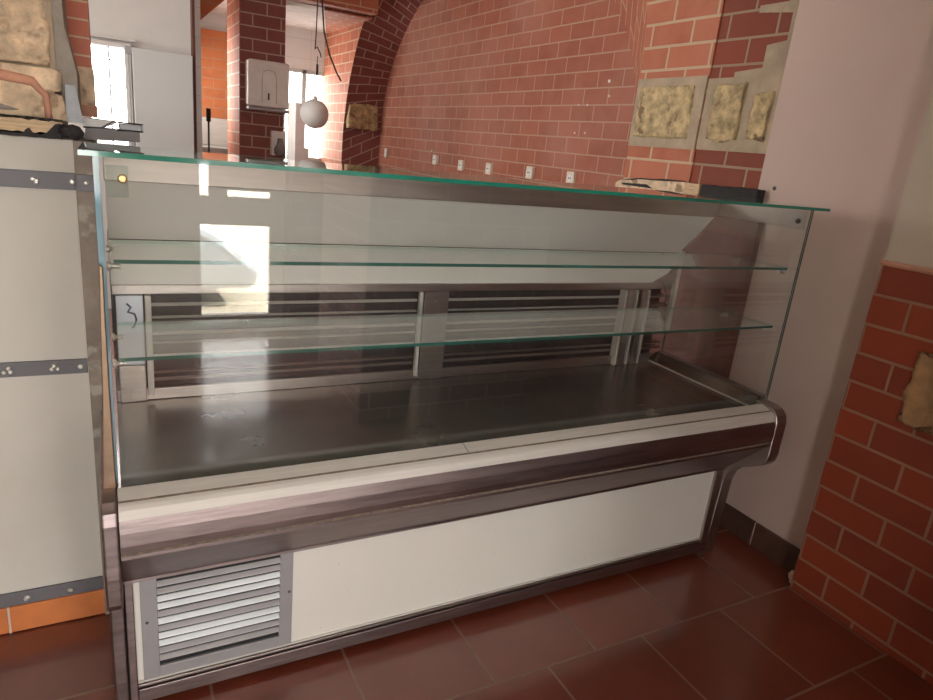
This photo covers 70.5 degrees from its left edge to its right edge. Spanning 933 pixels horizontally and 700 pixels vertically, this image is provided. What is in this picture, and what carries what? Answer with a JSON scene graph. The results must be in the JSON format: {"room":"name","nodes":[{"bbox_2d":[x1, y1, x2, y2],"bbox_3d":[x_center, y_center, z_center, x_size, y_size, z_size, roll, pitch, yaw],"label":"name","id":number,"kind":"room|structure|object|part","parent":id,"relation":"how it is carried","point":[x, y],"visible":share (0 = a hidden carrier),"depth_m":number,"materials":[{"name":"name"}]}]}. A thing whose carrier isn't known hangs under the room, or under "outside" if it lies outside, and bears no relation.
{"room":"food shop","nodes":[
{"label":"food shop","id":0,"kind":"room"},
{"bbox_2d":[0,0,109,614],"bbox_3d":[-2.075,-0.771,1.024,2.574,3.300,0.315,-3,19,-28],"label":"wall","id":1,"kind":"structure","parent":0,"point":[50,520],"depth_m":1.67,"materials":[{"name":"paint"}]},
{"bbox_2d":[0,358,87,377],"bbox_3d":[-1.935,0.096,1.236,2.131,0.038,0.014,-3,19,-28],"label":"metal strip","id":2,"kind":"object","parent":1,"relation":"attached to","point":[64,366],"visible":1,"depth_m":1.69,"materials":[{"name":"metal"}]},
{"bbox_2d":[0,168,93,191],"bbox_3d":[-1.864,-0.352,1.104,2.178,0.040,0.028,-3,19,-28],"label":"metal strip","id":3,"kind":"object","parent":1,"relation":"attached to","point":[8,177],"visible":0.84,"depth_m":1.57,"materials":[{"name":"metal"}]},
{"bbox_3d":[-0.920,-0.404,1.599,0.042,0.039,0.008,-3,19,-28],"label":"cap plate","id":4,"kind":"part","parent":3,"relation":"part of","materials":[{"name":"grey metal"}]},
{"bbox_2d":[0,576,102,607],"bbox_3d":[-2.002,0.733,1.430,2.131,0.040,0.014,-3,19,-28],"label":"metal strip","id":5,"kind":"object","parent":1,"relation":"attached to","point":[94,583],"visible":1,"depth_m":1.87,"materials":[{"name":"metal"}]},
{"bbox_2d":[0,588,104,634],"bbox_3d":[-2.185,0.804,1.358,2.534,0.086,0.011,-3,19,-28],"label":"baseboard","id":6,"kind":"structure","parent":1,"relation":"attached to","point":[90,603],"depth_m":1.88,"materials":[{"name":"tile"}]},
{"bbox_2d":[0,114,142,141],"bbox_3d":[-1.239,-0.557,1.572,0.841,0.054,0.378,-3,19,-28],"label":"countertop","id":7,"kind":"structure","parent":1,"relation":"on","point":[95,128],"depth_m":1.55,"materials":[{"name":"brown wood"}]},
{"bbox_3d":[-0.897,-0.571,1.680,0.136,0.024,0.006,-4,19,-29],"label":"metal trim","id":8,"kind":"part","parent":7,"relation":"part of","materials":[{"name":"grey metal"}]},
{"bbox_3d":[-1.055,0.096,1.900,0.042,1.345,0.315,-3,19,-28],"label":"jamb post","id":9,"kind":"part","parent":1,"relation":"part of","materials":[{"name":"grey metal"}]},
{"bbox_2d":[65,0,97,117],"bbox_3d":[-1.294,-1.603,1.612,0.586,1.901,0.348,-3,19,-28],"label":"wall","id":10,"kind":"structure","parent":0,"point":[77,11],"depth_m":1.82,"materials":[{"name":"brick"}]},
{"bbox_2d":[68,0,190,308],"bbox_3d":[-3.417,-1.851,4.107,3.200,3.300,0.120,-3,19,-28],"label":"wall partition","id":11,"kind":"structure","parent":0,"point":[156,25],"depth_m":4.57,"materials":[{"name":"white paint"}]},
{"bbox_2d":[90,33,134,145],"bbox_3d":[-2.459,-1.792,4.584,0.310,0.700,0.100,-3,19,-28],"label":"window","id":12,"kind":"structure","parent":11,"relation":"in","point":[93,41],"depth_m":4.55,"materials":[{"name":"metal"}]},
{"bbox_2d":[124,46,193,150],"bbox_3d":[-2.204,-1.176,4.804,0.425,1.850,0.040,-3,19,-28],"label":"door leaf","id":13,"kind":"structure","parent":11,"relation":"in","point":[162,81],"depth_m":4.62,"materials":[{"name":"paint"}]},
{"bbox_2d":[190,0,196,151],"bbox_3d":[-1.981,-1.732,4.809,0.018,2.950,0.100,-3,19,-28],"label":"trim","id":14,"kind":"structure","parent":11,"relation":"attached to","point":[192,2],"depth_m":4.68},
{"bbox_2d":[200,0,223,19],"bbox_3d":[-2.155,-3.206,5.466,0.465,1.260,0.350,-3,19,-28],"label":"wall","id":15,"kind":"structure","parent":0,"point":[206,6],"depth_m":5.42,"materials":[{"name":"orange brick"}]},
{"bbox_2d":[201,28,227,119],"bbox_3d":[-2.588,-2.233,7.312,0.700,2.330,0.060,-3,19,-28],"label":"brick wall","id":16,"kind":"structure","parent":0,"point":[213,42],"depth_m":6.98,"materials":[{"name":"orange brick"}]},
{"bbox_2d":[227,0,285,158],"bbox_3d":[-1.935,-2.287,6.041,0.381,3.300,0.650,-3,19,-28],"label":"wall pillar","id":17,"kind":"structure","parent":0,"point":[256,29],"depth_m":5.72,"materials":[{"name":"brick"}]},
{"bbox_2d":[245,58,289,113],"bbox_3d":[-1.713,-2.263,5.677,0.342,0.400,0.176,-3,19,-28],"label":"paper towel dispenser","id":18,"kind":"object","parent":17,"relation":"attached to","point":[266,82],"visible":1,"depth_m":5.61,"materials":[{"name":"white plastic"}]},
{"bbox_2d":[270,130,285,155],"bbox_3d":[-1.666,-1.833,5.867,0.125,0.210,0.162,-3,19,-28],"label":"soap dispenser","id":19,"kind":"object","parent":17,"relation":"attached to","point":[277,138],"visible":1,"depth_m":5.84,"materials":[{"name":"white plastic"}]},
{"bbox_2d":[274,138,285,155],"bbox_3d":[-1.652,-1.796,5.854,0.104,0.150,0.104,-3,19,-28],"label":"bottle","id":20,"kind":"object","parent":19,"relation":"on","point":[279,143],"depth_m":5.83,"materials":[{"name":"plastic"}]},
{"bbox_2d":[194,0,324,161],"bbox_3d":[-1.577,-2.393,6.511,2.350,3.300,2.530,-3,19,-28],"label":"wall","id":21,"kind":"structure","parent":0,"point":[300,51],"depth_m":7.28,"materials":[{"name":"orange tile"},{"name":"white plaster"}]},
{"bbox_2d":[283,68,323,161],"bbox_3d":[-1.851,-2.689,7.594,0.510,0.980,0.050,-3,19,-28],"label":"window","id":22,"kind":"structure","parent":21,"relation":"in","point":[304,73],"depth_m":7.47,"materials":[{"name":"white plastic"}]},
{"bbox_2d":[210,0,371,32],"bbox_3d":[-1.929,-3.313,6.391,1.590,0.068,1.550,-3,19,-28],"label":"ceiling","id":23,"kind":"structure","parent":0,"point":[300,15],"depth_m":6.47,"materials":[{"name":"white paint"}]},
{"bbox_2d":[292,0,378,15],"bbox_3d":[-1.163,-3.432,5.751,0.825,0.800,0.150,-3,19,-28],"label":"lintel","id":24,"kind":"object","parent":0,"point":[365,7],"visible":1,"depth_m":5.89,"materials":[{"name":"red brick"}]},
{"bbox_2d":[324,7,371,34],"bbox_3d":[-1.417,-3.327,6.641,0.449,0.085,1.495,-3,19,-28],"label":"wall","id":25,"kind":"structure","parent":0,"point":[335,20],"depth_m":6.29,"materials":[{"name":"red brick"}]},
{"bbox_2d":[0,309,932,699],"bbox_3d":[-1.340,0.456,3.111,5.700,0.100,10.450,-3,19,-28],"label":"floor","id":26,"kind":"structure","parent":0,"point":[727,622],"depth_m":1.99,"materials":[{"name":"tile"}]},
{"bbox_2d":[206,108,210,152],"bbox_3d":[-2.368,-1.417,6.088,0.038,1.530,0.040,-3,19,-28],"label":"broom","id":27,"kind":"object","parent":26,"relation":"on","point":[208,111],"visible":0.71,"depth_m":5.89,"materials":[{"name":"black plastic"}]},
{"bbox_2d":[202,117,227,153],"bbox_3d":[-2.643,-1.685,6.995,0.450,1.460,0.730,-3,19,-28],"label":"sink","id":28,"kind":"object","parent":26,"relation":"on","point":[218,128],"visible":0.09,"depth_m":7.07,"materials":[{"name":"ceramic"}]},
{"bbox_2d":[287,102,308,160],"bbox_3d":[-1.930,-1.902,7.519,0.160,1.710,0.380,-3,19,-28],"label":"tall cabinet","id":29,"kind":"object","parent":26,"relation":"on","point":[296,150],"visible":0.31,"depth_m":7.24,"materials":[{"name":"plastic"}]},
{"bbox_2d":[77,142,830,699],"bbox_3d":[0.063,0.152,2.090,2.140,1.350,0.691,-3,19,-28],"label":"display case","id":30,"kind":"object","parent":26,"relation":"on","point":[451,392],"depth_m":1.94,"materials":[{"name":"metal"}]},
{"bbox_3d":[-0.814,-0.107,1.490,0.011,0.663,0.458,-3,19,-28],"label":"glass","id":31,"kind":"part","parent":30,"relation":"part of","materials":[{"name":"clear glass"}]},
{"bbox_3d":[-0.722,0.064,1.310,0.026,0.470,0.012,-3,19,-28],"label":"post","id":32,"kind":"part","parent":30,"relation":"part of","materials":[{"name":"silver metal"}]},
{"bbox_3d":[-0.862,0.552,1.622,0.030,0.676,0.513,-3,19,-28],"label":"plate","id":33,"kind":"part","parent":30,"relation":"part of","materials":[{"name":"metal"}]},
{"bbox_3d":[-0.807,0.692,1.590,0.018,0.440,0.022,-3,19,-28],"label":"corner post","id":34,"kind":"part","parent":30,"relation":"part of","materials":[{"name":"metal"}]},
{"bbox_3d":[-0.627,0.673,1.686,0.362,0.289,0.008,-3,19,-28],"label":"vent frame","id":35,"kind":"part","parent":30,"relation":"part of","materials":[{"name":"grey paint"}]},
{"bbox_2d":[201,410,244,416],"bbox_3d":[-0.673,0.177,1.825,0.112,0.006,0.034,-3,19,-28],"label":"scrap","id":36,"kind":"object","parent":30,"relation":"on","point":[235,412],"visible":1,"depth_m":1.83,"materials":[{"name":"metal"}]},
{"bbox_3d":[-0.090,-0.136,2.309,2.026,0.500,0.010,-3,19,-28],"label":"casing","id":37,"kind":"part","parent":30,"relation":"part of","materials":[{"name":"white metal"}]},
{"bbox_3d":[-0.045,-0.282,2.207,2.022,0.118,0.008,-3,19,-28],"label":"panel","id":38,"kind":"part","parent":30,"relation":"part of","materials":[{"name":"clear glass"}]},
{"bbox_2d":[111,282,672,401],"bbox_3d":[-0.070,-0.069,2.277,2.022,0.334,0.063,-3,19,-28],"label":"grille","id":39,"kind":"object","parent":30,"relation":"attached to","point":[432,310],"depth_m":2.15,"materials":[{"name":"metal"}]},
{"bbox_3d":[0.003,-0.400,2.103,2.022,0.168,0.150,-3,19,-28],"label":"sloping panel","id":40,"kind":"part","parent":30,"relation":"part of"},
{"bbox_3d":[0.050,-0.485,2.009,2.030,0.074,0.018,-3,19,-28],"label":"header rail","id":41,"kind":"part","parent":30,"relation":"part of","materials":[{"name":"metal"}]},
{"bbox_3d":[0.057,0.776,2.104,1.979,0.006,0.005,-3,19,-28],"label":"trim","id":42,"kind":"part","parent":30,"relation":"part of","materials":[{"name":"metal"}]},
{"bbox_3d":[0.057,0.785,2.105,1.979,0.007,0.009,-3,19,-28],"label":"trim","id":43,"kind":"part","parent":30,"relation":"part of","materials":[{"name":"metal"}]},
{"bbox_3d":[0.055,0.811,2.111,1.979,0.040,0.013,-3,19,-28],"label":"rail","id":44,"kind":"part","parent":30,"relation":"part of","materials":[{"name":"metal"}]},
{"bbox_3d":[0.056,0.624,2.052,1.955,0.328,0.002,-3,19,-28],"label":"panel","id":45,"kind":"part","parent":30,"relation":"part of","materials":[{"name":"white metal"}]},
{"bbox_3d":[0.113,-0.072,1.944,2.018,0.008,0.275,-3,19,-28],"label":"shelf glass","id":46,"kind":"part","parent":30,"relation":"part of","materials":[{"name":"clear glass"}]},
{"bbox_3d":[0.143,-0.260,1.867,2.018,0.008,0.238,-3,19,-28],"label":"shelf glass","id":47,"kind":"part","parent":30,"relation":"part of","materials":[{"name":"clear glass"}]},
{"bbox_3d":[0.178,-0.455,1.809,2.138,0.010,0.328,-3,19,-28],"label":"glass","id":48,"kind":"part","parent":30,"relation":"part of","materials":[{"name":"clear glass"}]},
{"bbox_3d":[0.199,-0.077,1.780,2.044,0.688,0.005,-3,19,-28],"label":"glass","id":49,"kind":"part","parent":30,"relation":"part of","materials":[{"name":"clear glass"}]},
{"bbox_3d":[0.874,0.118,2.549,0.008,0.005,0.520,-3,19,-28],"label":"coving trim","id":50,"kind":"part","parent":30,"relation":"part of","materials":[{"name":"metal"}]},
{"bbox_3d":[0.929,0.600,2.518,0.035,0.420,0.014,-3,19,-28],"label":"corner post","id":51,"kind":"part","parent":30,"relation":"part of","materials":[{"name":"metal"}]},
{"bbox_3d":[0.907,0.426,2.640,0.053,0.676,0.665,-3,19,-28],"label":"plate","id":52,"kind":"part","parent":30,"relation":"part of","materials":[{"name":"metal"}]},
{"bbox_3d":[0.977,-0.227,2.472,0.006,0.650,0.524,-3,19,-28],"label":"glass","id":53,"kind":"part","parent":30,"relation":"part of","materials":[{"name":"clear glass"}]},
{"bbox_3d":[1.034,-0.480,2.324,0.004,0.060,0.360,-3,19,-28],"label":"rail","id":54,"kind":"part","parent":30,"relation":"part of","materials":[{"name":"metal"}]},
{"bbox_2d":[649,215,763,378],"bbox_3d":[0.881,-0.024,3.098,0.031,1.262,0.863,-3,19,-28],"label":"brick wall","id":55,"kind":"structure","parent":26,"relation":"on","point":[703,295],"depth_m":2.76,"materials":[{"name":"red brick"}]},
{"bbox_2d":[378,0,634,186],"bbox_3d":[0.132,-1.918,5.540,0.290,3.300,5.910,-3,19,-28],"label":"brick wall","id":56,"kind":"structure","parent":0,"point":[501,83],"depth_m":4.83,"materials":[{"name":"red brick"}]},
{"bbox_2d":[384,148,387,156],"bbox_3d":[-0.859,-2.105,7.053,0.024,0.090,0.060,-3,19,-28],"label":"light switch","id":57,"kind":"object","parent":56,"relation":"attached to","point":[386,149],"visible":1,"depth_m":7.04,"materials":[{"name":"beige plastic"}]},
{"bbox_2d":[432,155,438,164],"bbox_3d":[-0.282,-1.727,5.998,0.032,0.084,0.080,-3,19,-28],"label":"wall socket","id":58,"kind":"object","parent":56,"relation":"attached to","point":[435,160],"visible":1,"depth_m":5.97,"materials":[{"name":"beige plastic"}]},
{"bbox_2d":[458,160,464,170],"bbox_3d":[-0.045,-1.557,5.568,0.032,0.084,0.080,-3,19,-28],"label":"wall socket","id":59,"kind":"object","parent":56,"relation":"attached to","point":[461,163],"visible":1,"depth_m":5.54,"materials":[{"name":"beige plastic"}]},
{"bbox_2d":[485,163,493,174],"bbox_3d":[0.177,-1.417,5.166,0.032,0.084,0.080,-3,19,-28],"label":"wall socket","id":60,"kind":"object","parent":56,"relation":"attached to","point":[489,166],"visible":1,"depth_m":5.14,"materials":[{"name":"beige plastic"}]},
{"bbox_2d":[525,166,535,178],"bbox_3d":[0.450,-1.254,4.669,0.032,0.084,0.080,-3,19,-28],"label":"wall socket","id":61,"kind":"object","parent":56,"relation":"attached to","point":[530,171],"visible":1,"depth_m":4.65,"materials":[{"name":"beige plastic"}]},
{"bbox_2d":[566,171,576,182],"bbox_3d":[0.675,-1.107,4.259,0.032,0.084,0.080,-3,19,-28],"label":"wall socket","id":62,"kind":"object","parent":56,"relation":"attached to","point":[571,177],"visible":0.86,"depth_m":4.24,"materials":[{"name":"beige plastic"}]},
{"bbox_2d":[319,0,932,548],"bbox_3d":[0.033,-1.754,4.966,0.439,3.300,6.878,-3,19,-28],"label":"wall","id":63,"kind":"structure","parent":0,"point":[856,89],"depth_m":2.45,"materials":[{"name":"paint"}]},
{"bbox_2d":[615,178,701,193],"bbox_3d":[0.873,-0.747,3.022,0.054,0.080,0.545,-3,19,-28],"label":"sill","id":64,"kind":"structure","parent":63,"relation":"attached to","point":[640,183],"depth_m":2.98,"materials":[{"name":"beige stone"}]},
{"bbox_2d":[700,184,765,199],"bbox_3d":[1.066,-0.631,2.666,0.049,0.060,0.283,-3,19,-28],"label":"rail","id":65,"kind":"object","parent":63,"relation":"attached to","point":[705,189],"visible":0.72,"depth_m":2.63,"materials":[{"name":"black metal"}]},
{"bbox_2d":[719,503,799,571],"bbox_3d":[1.155,0.738,2.688,0.013,0.103,0.534,-3,19,-28],"label":"baseboard","id":66,"kind":"structure","parent":63,"relation":"attached to","point":[784,553],"depth_m":2.64,"materials":[{"name":"tile"}]},
{"bbox_2d":[690,0,799,214],"bbox_3d":[1.257,-0.784,2.811,0.471,2.950,0.368,-3,19,-28],"label":"wall pier","id":67,"kind":"object","parent":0,"point":[754,40],"visible":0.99,"depth_m":2.63,"materials":[{"name":"red brick"}]},
{"bbox_2d":[788,90,932,684],"bbox_3d":[2.262,-0.059,0.776,0.476,2.950,3.250,-3,19,-28],"label":"wall","id":68,"kind":"structure","parent":0,"point":[865,558],"depth_m":2.09,"materials":[{"name":"red brick"}]},
{"bbox_3d":[-1.643,-3.155,3.132,5.550,0.100,4.850,-3,19,-28],"label":"ceiling","id":69,"kind":"structure","parent":0,"visible":0},
{"bbox_2d":[300,0,328,128],"bbox_3d":[-1.060,-2.553,4.720,0.210,1.852,0.210,-3,19,-28],"label":"pendant lamp","id":70,"kind":"object","parent":69,"relation":"hanging from","point":[314,113],"visible":1,"depth_m":4.88,"materials":[{"name":"glass"}]},
{"bbox_3d":[-1.141,-1.772,4.958,0.210,0.210,0.210,-3,19,-28],"label":"globe","id":71,"kind":"part","parent":70,"relation":"part of"},
{"bbox_3d":[-1.037,-2.652,4.696,0.056,1.645,0.018,-3,19,-28],"label":"cord","id":72,"kind":"part","parent":70,"relation":"part of","materials":[{"name":"rubber"}]},
{"bbox_2d":[321,0,341,80],"bbox_3d":[-0.947,-2.729,4.718,0.180,1.492,0.012,-3,19,-28],"label":"cable","id":73,"kind":"object","parent":69,"relation":"hanging from","point":[321,0],"visible":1,"depth_m":4.84,"materials":[{"name":"rubber"}]}
]}

